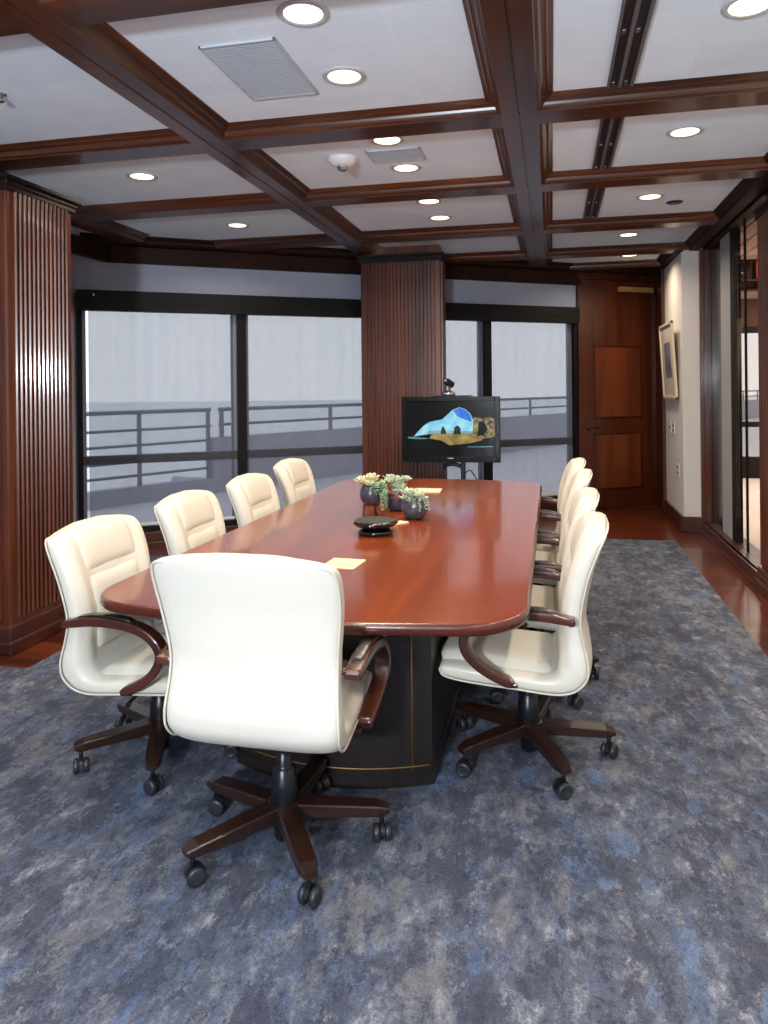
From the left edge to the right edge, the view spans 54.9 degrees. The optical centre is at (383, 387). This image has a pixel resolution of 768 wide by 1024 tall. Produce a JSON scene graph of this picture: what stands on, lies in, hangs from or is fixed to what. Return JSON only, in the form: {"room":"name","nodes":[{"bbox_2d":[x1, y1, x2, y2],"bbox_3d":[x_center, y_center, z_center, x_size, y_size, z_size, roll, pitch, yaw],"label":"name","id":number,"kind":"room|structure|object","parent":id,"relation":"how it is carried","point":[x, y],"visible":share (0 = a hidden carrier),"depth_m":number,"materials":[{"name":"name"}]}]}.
{"room":"conference room","nodes":[
{"label":"conference room","id":0,"kind":"room"},
{"bbox_2d":[71,254,77,521],"bbox_3d":[-3.871,0.069,2.889,0.170,2.940,8.320,-1,0,13],"label":"wall","id":1,"kind":"structure","parent":0,"point":[73,271],"depth_m":6.88,"materials":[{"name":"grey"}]},
{"bbox_2d":[75,255,575,520],"bbox_3d":[-0.360,0.034,7.926,5.820,2.940,0.060,-1,0,-21],"label":"wall","id":2,"kind":"structure","parent":0,"point":[91,274],"depth_m":7.57,"materials":[{"name":"grey paint"}]},
{"bbox_2d":[77,310,242,531],"bbox_3d":[-2.154,0.234,7.203,1.530,2.285,0.100,-1,0,-21],"label":"window","id":3,"kind":"structure","parent":2,"relation":"in","point":[235,454],"depth_m":7.18,"materials":[{"name":"brown metal"}]},
{"bbox_2d":[76,289,241,525],"bbox_3d":[-2.130,0.200,7.142,1.528,2.237,0.101,-1,0,-21],"label":"roller shade","id":4,"kind":"object","parent":3,"relation":"attached to","point":[86,300],"visible":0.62,"depth_m":7.09,"materials":[{"name":"grey fabric"}]},
{"bbox_2d":[241,315,361,473],"bbox_3d":[-0.784,0.220,7.738,1.410,2.285,0.100,-1,0,-21],"label":"window","id":5,"kind":"structure","parent":2,"relation":"in","point":[354,449],"depth_m":7.51,"materials":[{"name":"brown metal"}]},
{"bbox_2d":[242,295,360,317],"bbox_3d":[-0.761,0.186,7.678,1.408,2.237,0.100,-1,0,-21],"label":"roller shade","id":6,"kind":"object","parent":2,"relation":"attached to","point":[251,305],"visible":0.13,"depth_m":7.60,"materials":[{"name":"grey fabric"}]},
{"bbox_2d":[71,234,579,285],"bbox_3d":[-0.708,-1.286,7.590,6.591,0.155,1.331,-1,0,-35],"label":"trim","id":7,"kind":"structure","parent":2,"relation":"attached to","point":[81,246],"depth_m":7.52,"materials":[{"name":"brown wood"}]},
{"bbox_2d":[144,503,556,547],"bbox_3d":[-0.236,1.430,7.891,5.600,0.145,0.125,-1,0,-21],"label":"baseboard","id":8,"kind":"structure","parent":2,"relation":"attached to","point":[153,538],"depth_m":7.09,"materials":[{"name":"brown wood"}]},
{"bbox_2d":[446,303,490,321],"bbox_3d":[0.550,0.173,8.191,1.403,2.237,0.099,-1,0,-21],"label":"roller shade","id":9,"kind":"object","parent":2,"relation":"attached to","point":[454,311],"visible":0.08,"depth_m":8.30,"materials":[{"name":"grey fabric"}]},
{"bbox_2d":[476,321,489,479],"bbox_3d":[0.526,0.207,8.251,1.405,2.285,0.100,-1,0,-21],"label":"window","id":10,"kind":"structure","parent":2,"relation":"in","point":[482,327],"depth_m":8.47,"materials":[{"name":"brown metal"}]},
{"bbox_2d":[488,321,577,498],"bbox_3d":[1.746,0.195,8.727,1.215,2.285,0.101,-1,0,-21],"label":"window","id":11,"kind":"structure","parent":2,"relation":"in","point":[571,440],"depth_m":8.89,"materials":[{"name":"brown metal"}]},
{"bbox_2d":[490,304,579,495],"bbox_3d":[1.770,0.161,8.667,1.213,2.237,0.099,-1,0,-21],"label":"roller shade","id":12,"kind":"object","parent":11,"relation":"attached to","point":[499,313],"visible":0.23,"depth_m":8.63,"materials":[{"name":"grey fabric"}]},
{"bbox_2d":[576,272,656,508],"bbox_3d":[2.889,0.021,9.144,1.360,2.900,0.198,-1,0,-21],"label":"door","id":13,"kind":"structure","parent":2,"relation":"in","point":[616,332],"depth_m":9.11,"materials":[{"name":"brown wood"}]},
{"bbox_2d":[0,0,767,267],"bbox_3d":[-0.558,-1.494,4.248,6.060,0.120,12.444,-1,0,13],"label":"ceiling","id":14,"kind":"structure","parent":0,"point":[409,52],"depth_m":3.79,"materials":[{"name":"white paint"}]},
{"bbox_2d":[70,214,149,243],"bbox_3d":[-3.257,-1.375,2.787,0.330,0.074,8.400,-1,0,13],"label":"ceiling beam","id":15,"kind":"structure","parent":14,"relation":"attached to","point":[113,230],"depth_m":6.43,"materials":[{"name":"brown wood"}]},
{"bbox_2d":[0,0,272,36],"bbox_3d":[-0.902,-1.401,2.637,5.700,0.074,0.330,-1,0,13],"label":"ceiling beam","id":16,"kind":"structure","parent":14,"relation":"attached to","point":[74,13],"depth_m":2.66,"materials":[{"name":"brown wood"}]},
{"bbox_2d":[126,172,157,180],"bbox_3d":[-1.625,-1.421,4.970,0.206,0.010,0.206,-1,0,13],"label":"recessed light","id":17,"kind":"object","parent":14,"relation":"in","point":[140,176],"visible":1,"depth_m":4.96,"materials":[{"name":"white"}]},
{"bbox_2d":[0,0,380,254],"bbox_3d":[-1.247,-1.395,2.926,0.330,0.074,9.560,-1,0,13],"label":"ceiling beam","id":18,"kind":"structure","parent":14,"relation":"attached to","point":[99,50],"depth_m":3.53,"materials":[{"name":"brown wood"}]},
{"bbox_2d":[198,36,317,99],"bbox_3d":[-0.548,-1.430,3.341,0.340,0.014,0.580,-1,0,13],"label":"ceiling vent","id":19,"kind":"object","parent":14,"relation":"in","point":[261,68],"visible":1,"depth_m":3.30,"materials":[{"name":"grey metal"}]},
{"bbox_2d":[276,0,329,26],"bbox_3d":[-0.310,-1.434,2.836,0.206,0.010,0.206,-1,0,13],"label":"recessed light","id":20,"kind":"object","parent":14,"relation":"in","point":[300,13],"visible":1,"depth_m":2.83,"materials":[{"name":"white"}]},
{"bbox_2d":[328,154,356,171],"bbox_3d":[-0.260,-1.397,4.629,0.184,0.081,0.184,-1,0,13],"label":"dome security camera","id":21,"kind":"object","parent":14,"relation":"attached to","point":[342,162],"visible":1,"depth_m":4.58,"materials":[{"name":"white plastic"}]},
{"bbox_2d":[322,66,365,85],"bbox_3d":[-0.184,-1.435,3.410,0.206,0.010,0.206,-1,0,13],"label":"recessed light","id":22,"kind":"object","parent":14,"relation":"in","point":[340,75],"visible":1,"depth_m":3.40,"materials":[{"name":"white"}]},
{"bbox_2d":[80,232,655,275],"bbox_3d":[0.369,-1.411,8.056,6.800,0.074,0.240,-1,0,-21],"label":"ceiling beam","id":23,"kind":"structure","parent":14,"relation":"attached to","point":[150,242],"depth_m":7.53,"materials":[{"name":"brown wood"}]},
{"bbox_2d":[0,71,767,170],"bbox_3d":[-0.570,-1.404,4.100,5.700,0.074,0.330,-1,0,13],"label":"ceiling beam","id":24,"kind":"structure","parent":14,"relation":"attached to","point":[742,89],"depth_m":3.87,"materials":[{"name":"brown wood"}]},
{"bbox_2d":[369,136,404,145],"bbox_3d":[0.018,-1.437,4.289,0.206,0.010,0.206,-1,0,13],"label":"recessed light","id":25,"kind":"object","parent":14,"relation":"in","point":[392,141],"visible":0.75,"depth_m":4.30,"materials":[{"name":"white"}]},
{"bbox_2d":[365,146,425,162],"bbox_3d":[0.075,-1.436,4.558,0.335,0.014,0.230,-1,0,13],"label":"ceiling vent","id":26,"kind":"object","parent":14,"relation":"in","point":[415,152],"visible":1,"depth_m":4.54,"materials":[{"name":"grey metal"}]},
{"bbox_2d":[390,163,421,172],"bbox_3d":[0.145,-1.438,4.838,0.206,0.010,0.206,-1,0,13],"label":"recessed light","id":27,"kind":"object","parent":14,"relation":"in","point":[400,167],"visible":1,"depth_m":4.82,"materials":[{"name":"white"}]},
{"bbox_2d":[72,156,767,221],"bbox_3d":[-0.216,-1.407,5.434,5.600,0.074,0.330,-1,0,13],"label":"ceiling beam","id":28,"kind":"structure","parent":14,"relation":"attached to","point":[747,167],"depth_m":5.22,"materials":[{"name":"brown wood"}]},
{"bbox_2d":[212,211,718,250],"bbox_3d":[0.615,-1.416,6.774,4.573,0.074,0.330,-1,0,13],"label":"ceiling beam","id":29,"kind":"structure","parent":14,"relation":"attached to","point":[702,218],"depth_m":6.63,"materials":[{"name":"brown wood"}]},
{"bbox_2d":[462,0,552,268],"bbox_3d":[0.576,-1.413,3.261,0.330,0.074,11.021,-1,0,13],"label":"ceiling beam","id":30,"kind":"structure","parent":14,"relation":"attached to","point":[512,40],"depth_m":3.48,"materials":[{"name":"brown wood"}]},
{"bbox_2d":[445,242,689,262],"bbox_3d":[1.879,-1.428,7.866,2.590,0.074,0.330,-1,0,13],"label":"ceiling beam","id":31,"kind":"structure","parent":14,"relation":"attached to","point":[651,248],"depth_m":7.74,"materials":[{"name":"brown wood"}]},
{"bbox_2d":[583,188,604,219],"bbox_3d":[1.637,-1.450,5.778,0.120,0.019,1.140,-1,0,13],"label":"ceiling vent","id":32,"kind":"object","parent":14,"relation":"in","point":[594,198],"visible":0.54,"depth_m":5.79,"materials":[{"name":"black plastic"}]},
{"bbox_2d":[592,117,624,170],"bbox_3d":[1.320,-1.447,4.383,0.120,0.019,1.040,-1,0,13],"label":"ceiling vent","id":33,"kind":"object","parent":14,"relation":"in","point":[609,132],"visible":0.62,"depth_m":4.35,"materials":[{"name":"black metal"}]},
{"bbox_2d":[568,259,660,269],"bbox_3d":[2.764,-1.437,8.629,1.203,0.074,0.198,-1,0,13],"label":"ceiling beam","id":34,"kind":"structure","parent":14,"relation":"attached to","point":[651,262],"depth_m":8.58,"materials":[{"name":"brown wood"}]},
{"bbox_2d":[607,0,655,87],"bbox_3d":[1.000,-1.444,2.974,0.120,0.019,1.150,-1,0,13],"label":"ceiling vent","id":35,"kind":"object","parent":14,"relation":"in","point":[635,17],"visible":1,"depth_m":3.07,"materials":[{"name":"black metal"}]},
{"bbox_2d":[636,193,663,200],"bbox_3d":[2.029,-1.457,5.643,0.206,0.010,0.206,-1,0,13],"label":"recessed light","id":36,"kind":"object","parent":14,"relation":"in","point":[649,196],"visible":1,"depth_m":5.62,"materials":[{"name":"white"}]},
{"bbox_2d":[666,125,704,137],"bbox_3d":[1.710,-1.454,4.204,0.206,0.010,0.206,-1,0,13],"label":"recessed light","id":37,"kind":"object","parent":14,"relation":"in","point":[686,131],"visible":1,"depth_m":4.19,"materials":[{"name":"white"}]},
{"bbox_2d":[720,0,767,18],"bbox_3d":[1.389,-1.451,2.809,0.206,0.010,0.206,-1,0,13],"label":"recessed light","id":38,"kind":"object","parent":14,"relation":"in","point":[732,9],"visible":1,"depth_m":2.83,"materials":[{"name":"white"}]},
{"bbox_2d":[0,504,767,667],"bbox_3d":[-0.492,1.535,4.268,6.120,0.060,12.500,-1,0,13],"label":"floor","id":39,"kind":"structure","parent":0,"point":[749,606],"depth_m":6.04,"materials":[{"name":"red wood"}]},
{"bbox_2d":[0,171,81,655],"bbox_3d":[-2.372,0.054,4.594,0.678,2.940,0.690,-1,0,13],"label":"column","id":40,"kind":"structure","parent":39,"relation":"on","point":[36,421],"depth_m":4.41,"materials":[{"name":"brown wood"}]},
{"bbox_2d":[0,538,767,1023],"bbox_3d":[-0.922,1.509,3.007,5.440,0.008,9.650,-1,0,13],"label":"carpet","id":41,"kind":"object","parent":39,"relation":"on","point":[640,895],"visible":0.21,"depth_m":2.30,"materials":[{"name":"carpet"}]},
{"bbox_2d":[45,514,238,795],"bbox_3d":[-0.936,1.029,3.061,0.690,0.954,0.672,-1,0,13],"label":"chair","id":42,"kind":"object","parent":41,"relation":"on","point":[105,651],"visible":0.59,"depth_m":2.90,"materials":[{"name":"beige leather"}]},
{"bbox_2d":[72,517,134,569],"bbox_3d":[-1.182,0.649,3.115,0.090,0.176,0.378,-1,0,13],"label":"cushion","id":43,"kind":"object","parent":42,"relation":"on","point":[101,543],"depth_m":3.09,"materials":[{"name":"beige leather"}]},
{"bbox_2d":[90,559,142,647],"bbox_3d":[-1.119,0.891,3.102,0.058,0.298,0.358,-1,0,13],"label":"cushion","id":44,"kind":"object","parent":42,"relation":"on","point":[102,576],"depth_m":3.03,"materials":[{"name":"beige leather"}]},
{"bbox_2d":[99,634,169,674],"bbox_3d":[-0.850,1.082,3.041,0.432,0.059,0.440,-1,0,13],"label":"seat cushion","id":45,"kind":"object","parent":42,"relation":"on","point":[136,658],"depth_m":2.92,"materials":[{"name":"beige leather"}]},
{"bbox_2d":[154,490,225,555],"bbox_3d":[-0.777,1.025,3.830,0.659,0.958,0.673,-1,0,12],"label":"chair","id":46,"kind":"object","parent":41,"relation":"on","point":[189,519],"visible":0.22,"depth_m":3.77,"materials":[{"name":"beige leather"}]},
{"bbox_2d":[173,491,214,530],"bbox_3d":[-1.000,0.643,3.875,0.090,0.176,0.378,-1,0,12],"label":"cushion","id":47,"kind":"object","parent":46,"relation":"on","point":[195,510],"depth_m":3.86,"materials":[{"name":"beige leather"}]},
{"bbox_2d":[188,526,218,548],"bbox_3d":[-0.936,0.885,3.862,0.058,0.298,0.358,-1,0,12],"label":"cushion","id":48,"kind":"object","parent":46,"relation":"on","point":[198,535],"depth_m":3.84,"materials":[{"name":"beige leather"}]},
{"bbox_2d":[226,473,279,526],"bbox_3d":[-0.593,1.022,4.587,0.675,0.960,0.672,-1,0,13],"label":"chair","id":49,"kind":"object","parent":41,"relation":"on","point":[254,496],"visible":0.12,"depth_m":4.52,"materials":[{"name":"beige leather"}]},
{"bbox_2d":[240,474,271,505],"bbox_3d":[-0.807,0.639,4.635,0.090,0.176,0.378,-1,0,13],"label":"cushion","id":50,"kind":"object","parent":49,"relation":"on","point":[257,488],"depth_m":4.62,"materials":[{"name":"beige leather"}]},
{"bbox_2d":[253,503,274,519],"bbox_3d":[-0.743,0.881,4.621,0.058,0.298,0.358,-1,0,13],"label":"cushion","id":51,"kind":"object","parent":49,"relation":"on","point":[260,510],"depth_m":4.60,"materials":[{"name":"beige leather"}]},
{"bbox_2d":[150,553,391,908],"bbox_3d":[-0.334,0.991,2.452,0.700,1.018,0.686,-1,0,13],"label":"chair","id":52,"kind":"object","parent":41,"relation":"on","point":[252,653],"visible":1,"depth_m":2.20,"materials":[{"name":"beige leather"}]},
{"bbox_2d":[224,553,290,557],"bbox_3d":[-0.406,0.577,2.215,0.378,0.176,0.090,-1,0,13],"label":"cushion","id":53,"kind":"object","parent":52,"relation":"on","point":[224,553],"depth_m":2.18,"materials":[{"name":"beige leather"}]},
{"bbox_2d":[342,659,352,698],"bbox_3d":[-0.327,1.013,2.543,0.440,0.059,0.432,-1,0,13],"label":"seat cushion","id":54,"kind":"object","parent":52,"relation":"on","point":[347,685],"depth_m":2.52,"materials":[{"name":"beige leather"}]},
{"bbox_2d":[273,458,315,506],"bbox_3d":[-0.434,1.012,5.413,0.669,0.976,0.672,-1,0,13],"label":"chair","id":55,"kind":"object","parent":41,"relation":"on","point":[294,476],"visible":0.16,"depth_m":5.33,"materials":[{"name":"beige leather"}]},
{"bbox_2d":[284,459,308,484],"bbox_3d":[-0.650,0.622,5.461,0.090,0.176,0.378,-1,0,13],"label":"cushion","id":56,"kind":"object","parent":55,"relation":"on","point":[298,470],"depth_m":5.45,"materials":[{"name":"beige leather"}]},
{"bbox_2d":[295,484,311,500],"bbox_3d":[-0.586,0.864,5.447,0.058,0.298,0.358,-1,0,13],"label":"cushion","id":57,"kind":"object","parent":55,"relation":"on","point":[302,491],"depth_m":5.43,"materials":[{"name":"beige leather"}]},
{"bbox_2d":[100,478,541,788],"bbox_3d":[0.074,1.127,4.303,1.617,0.736,3.820,-1,0,13],"label":"conference table","id":58,"kind":"object","parent":41,"relation":"on","point":[465,568],"visible":0.71,"depth_m":2.93,"materials":[{"name":"brown wood"}]},
{"bbox_2d":[325,558,365,569],"bbox_3d":[-0.176,0.758,3.190,0.150,0.007,0.171,-1,0,17],"label":"notepad","id":59,"kind":"object","parent":58,"relation":"on","point":[338,563],"visible":0.9,"depth_m":3.19,"materials":[{"name":"beige paper"}]},
{"bbox_2d":[363,504,378,515],"bbox_3d":[-0.076,0.728,4.432,0.097,0.067,0.100,-1,0,13],"label":"plant stand","id":60,"kind":"object","parent":58,"relation":"on","point":[376,505],"visible":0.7,"depth_m":4.41,"materials":[{"name":"black metal"}]},
{"bbox_2d":[354,473,387,510],"bbox_3d":[-0.081,0.614,4.418,0.212,0.218,0.165,-1,0,6],"label":"potted succulent","id":61,"kind":"object","parent":60,"relation":"on","point":[371,493],"visible":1,"depth_m":4.38,"materials":[{"name":"green plant"}]},
{"bbox_2d":[359,484,382,504],"bbox_3d":[-0.075,0.635,4.428,0.144,0.117,0.144,-1,0,13],"label":"pot","id":62,"kind":"object","parent":61,"relation":"on","point":[370,494],"depth_m":4.37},
{"bbox_2d":[353,516,397,536],"bbox_3d":[-0.045,0.722,3.857,0.238,0.076,0.238,-1,0,13],"label":"phone","id":63,"kind":"object","parent":58,"relation":"on","point":[372,526],"visible":1,"depth_m":3.79,"materials":[{"name":"black plastic"}]},
{"bbox_2d":[381,474,411,510],"bbox_3d":[0.073,0.648,4.593,0.198,0.222,0.182,-1,0,18],"label":"potted succulent","id":64,"kind":"object","parent":58,"relation":"on","point":[394,502],"visible":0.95,"depth_m":4.55,"materials":[{"name":"green plant"}]},
{"bbox_2d":[387,489,403,510],"bbox_3d":[0.082,0.696,4.598,0.156,0.126,0.156,-1,0,13],"label":"pot","id":65,"kind":"object","parent":64,"relation":"on","point":[394,502],"depth_m":4.53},
{"bbox_2d":[398,487,429,519],"bbox_3d":[0.175,0.665,4.301,0.186,0.186,0.191,-1,0,13],"label":"potted succulent","id":66,"kind":"object","parent":58,"relation":"on","point":[414,506],"visible":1,"depth_m":4.23,"materials":[{"name":"green plant"}]},
{"bbox_2d":[401,497,427,519],"bbox_3d":[0.178,0.695,4.289,0.156,0.126,0.156,-1,0,13],"label":"pot","id":67,"kind":"object","parent":66,"relation":"on","point":[413,508],"depth_m":4.23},
{"bbox_2d":[434,395,477,479],"bbox_3d":[0.653,0.779,7.093,0.727,1.418,0.580,-1,0,13],"label":"stand","id":68,"kind":"object","parent":41,"relation":"on","point":[462,466],"visible":0.22,"depth_m":7.11,"materials":[{"name":"black metal"}]},
{"bbox_2d":[442,378,454,394],"bbox_3d":[0.615,-0.014,7.069,0.132,0.166,0.132,-1,0,13],"label":"video camera","id":69,"kind":"object","parent":68,"relation":"on","point":[447,382],"visible":1,"depth_m":7.04,"materials":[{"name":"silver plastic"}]},
{"bbox_2d":[402,396,500,462],"bbox_3d":[0.639,0.393,7.067,0.936,0.622,0.104,-1,0,13],"label":"television","id":70,"kind":"object","parent":68,"relation":"attached to","point":[458,428],"visible":1,"depth_m":7.02,"materials":[{"name":"black plastic"}]},
{"bbox_2d":[438,511,618,799],"bbox_3d":[0.597,1.002,3.016,0.688,0.976,0.686,-1,0,13],"label":"chair","id":71,"kind":"object","parent":41,"relation":"on","point":[559,662],"visible":0.91,"depth_m":2.84,"materials":[{"name":"beige leather"}]},
{"bbox_2d":[441,629,551,672],"bbox_3d":[0.471,1.047,3.037,0.432,0.059,0.440,-1,0,13],"label":"seat cushion","id":72,"kind":"object","parent":71,"relation":"on","point":[515,650],"depth_m":2.91,"materials":[{"name":"beige leather"}]},
{"bbox_2d":[560,556,570,642],"bbox_3d":[0.736,0.850,2.977,0.058,0.298,0.358,-1,0,13],"label":"cushion","id":73,"kind":"object","parent":71,"relation":"on","point":[567,563],"depth_m":3.05,"materials":[{"name":"beige leather"}]},
{"bbox_2d":[570,513,592,559],"bbox_3d":[0.795,0.607,2.963,0.090,0.176,0.378,-1,0,13],"label":"cushion","id":74,"kind":"object","parent":71,"relation":"on","point":[584,526],"depth_m":2.92,"materials":[{"name":"beige leather"}]},
{"bbox_2d":[490,487,599,708],"bbox_3d":[0.750,0.999,3.735,0.661,0.980,0.686,-1,0,12],"label":"chair","id":75,"kind":"object","parent":41,"relation":"on","point":[586,499],"visible":0.38,"depth_m":3.58,"materials":[{"name":"beige leather"}]},
{"bbox_2d":[531,585,553,609],"bbox_3d":[0.641,1.041,3.751,0.432,0.059,0.440,-1,0,12],"label":"seat cushion","id":76,"kind":"object","parent":75,"relation":"on","point":[542,596],"depth_m":3.67,"materials":[{"name":"beige leather"}]},
{"bbox_2d":[560,524,568,564],"bbox_3d":[0.907,0.845,3.696,0.058,0.298,0.358,-1,0,12],"label":"cushion","id":77,"kind":"object","parent":75,"relation":"on","point":[566,526],"depth_m":3.77,"materials":[{"name":"beige leather"}]},
{"bbox_2d":[568,489,586,523],"bbox_3d":[0.966,0.601,3.683,0.090,0.176,0.378,-1,0,12],"label":"cushion","id":78,"kind":"object","parent":75,"relation":"on","point":[580,496],"depth_m":3.64,"materials":[{"name":"beige leather"}]},
{"bbox_2d":[518,469,592,631],"bbox_3d":[0.917,0.989,4.462,0.662,0.996,0.676,-1,0,14],"label":"chair","id":79,"kind":"object","parent":41,"relation":"on","point":[582,478],"visible":0.26,"depth_m":4.30,"materials":[{"name":"beige leather"}]},
{"bbox_2d":[535,551,555,561],"bbox_3d":[0.818,1.024,4.484,0.432,0.059,0.440,-1,0,14],"label":"seat cushion","id":80,"kind":"object","parent":79,"relation":"on","point":[540,555],"depth_m":4.47,"materials":[{"name":"beige leather"}]},
{"bbox_2d":[568,470,581,494],"bbox_3d":[1.140,0.584,4.404,0.090,0.176,0.378,-1,0,14],"label":"cushion","id":81,"kind":"object","parent":79,"relation":"on","point":[578,474],"depth_m":4.34,"materials":[{"name":"beige leather"}]},
{"bbox_2d":[533,458,588,598],"bbox_3d":[1.075,0.986,5.136,0.666,0.998,0.681,-1,0,12],"label":"chair","id":82,"kind":"object","parent":41,"relation":"on","point":[575,464],"visible":0.26,"depth_m":4.92,"materials":[{"name":"beige leather"}]},
{"bbox_2d":[557,484,563,530],"bbox_3d":[1.226,0.823,5.100,0.058,0.298,0.358,-1,0,12],"label":"cushion","id":83,"kind":"object","parent":82,"relation":"on","point":[562,485],"depth_m":5.20,"materials":[{"name":"beige leather"}]},
{"bbox_2d":[564,459,576,481],"bbox_3d":[1.285,0.580,5.087,0.090,0.176,0.378,-1,0,12],"label":"cushion","id":84,"kind":"object","parent":82,"relation":"on","point":[573,462],"depth_m":5.04,"materials":[{"name":"beige leather"}]},
{"bbox_2d":[356,244,447,478],"bbox_3d":[0.202,0.028,7.609,0.915,2.940,0.360,-1,0,13],"label":"column","id":85,"kind":"structure","parent":39,"relation":"on","point":[403,302],"depth_m":7.48,"materials":[{"name":"brown wood"}]},
{"bbox_2d":[664,248,701,516],"bbox_3d":[3.419,-0.004,8.463,0.320,2.940,1.940,-1,0,13],"label":"wall","id":86,"kind":"structure","parent":0,"point":[681,276],"depth_m":7.55,"materials":[{"name":"paint"}]},
{"bbox_2d":[655,269,666,512],"bbox_3d":[3.353,0.032,8.981,0.038,2.870,0.600,-1,0,13],"label":"trim","id":87,"kind":"structure","parent":86,"relation":"attached to","point":[659,278],"depth_m":8.91,"materials":[{"name":"brown wood"}]},
{"bbox_2d":[659,320,677,399],"bbox_3d":[3.134,-0.294,8.168,0.074,0.830,0.880,-1,0,13],"label":"framed picture","id":88,"kind":"object","parent":86,"relation":"attached to","point":[666,331],"visible":1,"depth_m":8.11},
{"bbox_2d":[664,342,671,376],"bbox_3d":[3.130,-0.309,8.159,0.025,0.380,0.420,-1,0,13],"label":"print","id":89,"kind":"object","parent":88,"relation":"attached to","point":[667,346],"depth_m":8.13},
{"bbox_2d":[664,499,701,532],"bbox_3d":[3.266,1.387,8.083,0.236,0.160,1.196,-1,0,13],"label":"baseboard","id":90,"kind":"structure","parent":86,"relation":"attached to","point":[685,524],"depth_m":7.53,"materials":[{"name":"brown wood"}]},
{"bbox_2d":[698,249,711,521],"bbox_3d":[3.275,-0.023,7.464,0.158,2.744,0.068,-1,0,13],"label":"trim","id":91,"kind":"structure","parent":86,"relation":"attached to","point":[703,255],"depth_m":7.45,"materials":[{"name":"brown wood"}]},
{"bbox_2d":[649,152,767,273],"bbox_3d":[2.091,-1.422,3.316,0.283,0.082,11.800,-1,0,13],"label":"trim","id":92,"kind":"structure","parent":86,"relation":"attached to","point":[747,190],"depth_m":5.93,"materials":[{"name":"brown wood"}]},
{"bbox_2d":[709,241,722,530],"bbox_3d":[3.263,-0.023,7.198,0.064,2.744,0.484,-1,0,13],"label":"trim","id":93,"kind":"structure","parent":86,"relation":"attached to","point":[714,252],"depth_m":7.19,"materials":[{"name":"black wood"}]},
{"bbox_2d":[701,522,767,584],"bbox_3d":[2.185,1.419,2.486,0.228,0.118,10.210,-1,0,13],"label":"trim","id":94,"kind":"structure","parent":86,"relation":"attached to","point":[747,563],"depth_m":6.24,"materials":[{"name":"brown wood"}]},
{"bbox_2d":[720,232,732,538],"bbox_3d":[3.156,-0.022,6.774,0.044,2.744,0.389,-1,0,13],"label":"wall panel","id":95,"kind":"object","parent":94,"relation":"on","point":[725,241],"visible":0.74,"depth_m":6.77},
{"bbox_2d":[702,187,767,249],"bbox_3d":[2.154,-1.423,2.502,0.120,0.078,10.240,-1,0,13],"label":"trim","id":96,"kind":"structure","parent":86,"relation":"attached to","point":[746,213],"depth_m":6.12,"materials":[{"name":"brown wood"}]},
{"bbox_2d":[730,228,742,542],"bbox_3d":[3.100,-0.021,6.510,0.056,2.744,0.149,-1,0,13],"label":"trim","id":97,"kind":"structure","parent":86,"relation":"attached to","point":[735,249],"depth_m":6.44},
{"bbox_2d":[741,219,748,551],"bbox_3d":[2.902,-0.019,5.784,0.041,2.744,1.365,-1,0,13],"label":"window","id":98,"kind":"structure","parent":86,"relation":"in","point":[744,272],"depth_m":6.09,"materials":[{"name":"brown metal"}]},
{"bbox_2d":[740,217,757,298],"bbox_3d":[4.488,-1.498,4.566,3.640,0.195,15.300,-1,0,13],"label":"ceiling","id":99,"kind":"structure","parent":0,"point":[751,226],"depth_m":7.25,"materials":[{"name":"wood"}]},
{"bbox_2d":[741,298,757,332],"bbox_3d":[6.095,0.004,11.896,3.380,2.870,0.200,-1,0,13],"label":"wall","id":100,"kind":"structure","parent":0,"point":[752,304],"depth_m":11.84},
{"bbox_2d":[741,326,759,477],"bbox_3d":[6.651,0.224,11.668,2.200,2.420,0.140,-1,0,13],"label":"window","id":101,"kind":"structure","parent":100,"relation":"in","point":[754,466],"depth_m":11.78,"materials":[{"name":"clear glass"}]},
{"bbox_2d":[743,478,759,549],"bbox_3d":[4.457,1.479,4.478,3.320,0.053,15.100,-1,0,13],"label":"floor","id":102,"kind":"structure","parent":0,"point":[754,483],"depth_m":8.72,"materials":[{"name":"beige carpet"}]},
{"bbox_2d":[753,196,767,599],"bbox_3d":[2.929,0.001,5.077,0.585,2.940,0.690,-1,0,13],"label":"column","id":103,"kind":"structure","parent":102,"relation":"on","point":[761,212],"depth_m":5.27,"materials":[{"name":"brown wood"}]},
{"label":"outside","id":104,"kind":"structure","parent":0,"visible":0},
{"bbox_2d":[86,396,758,490],"bbox_3d":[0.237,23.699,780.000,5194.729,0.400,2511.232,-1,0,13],"label":"sea","id":105,"kind":"structure","parent":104,"point":[110,422],"depth_m":494.27,"materials":[{"name":"liquid"}]},
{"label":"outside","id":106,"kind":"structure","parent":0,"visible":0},
{"bbox_2d":[87,418,758,522],"bbox_3d":[12.121,1.504,17.738,13.745,0.150,44.943,-1,0,41],"label":"terrace","id":107,"kind":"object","parent":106,"point":[545,466],"depth_m":13.12,"materials":[{"name":"concrete"}]},
{"bbox_2d":[87,477,213,510],"bbox_3d":[-5.173,1.487,8.146,0.160,0.230,7.874,-1,0,41],"label":"parapet","id":108,"kind":"object","parent":107,"relation":"on","point":[129,495],"visible":0.6,"depth_m":10.17,"materials":[{"name":"concrete"}]},
{"bbox_2d":[86,408,211,485],"bbox_3d":[-5.164,0.862,8.133,0.061,1.080,7.874,-1,0,41],"label":"railing","id":109,"kind":"object","parent":108,"relation":"on","point":[207,426],"visible":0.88,"depth_m":10.25,"materials":[{"name":"metal"}]},
{"bbox_2d":[210,399,758,492],"bbox_3d":[9.435,1.041,25.219,0.180,0.830,37.069,-1,0,41],"label":"parapet","id":110,"kind":"object","parent":107,"relation":"on","point":[541,425],"visible":0.44,"depth_m":12.97,"materials":[{"name":"concrete"}]},
{"bbox_2d":[218,390,758,436],"bbox_3d":[9.500,0.415,25.256,0.063,0.480,36.919,-1,0,41],"label":"railing","id":111,"kind":"object","parent":110,"relation":"on","point":[221,424],"visible":0.37,"depth_m":12.89,"materials":[{"name":"metal"}]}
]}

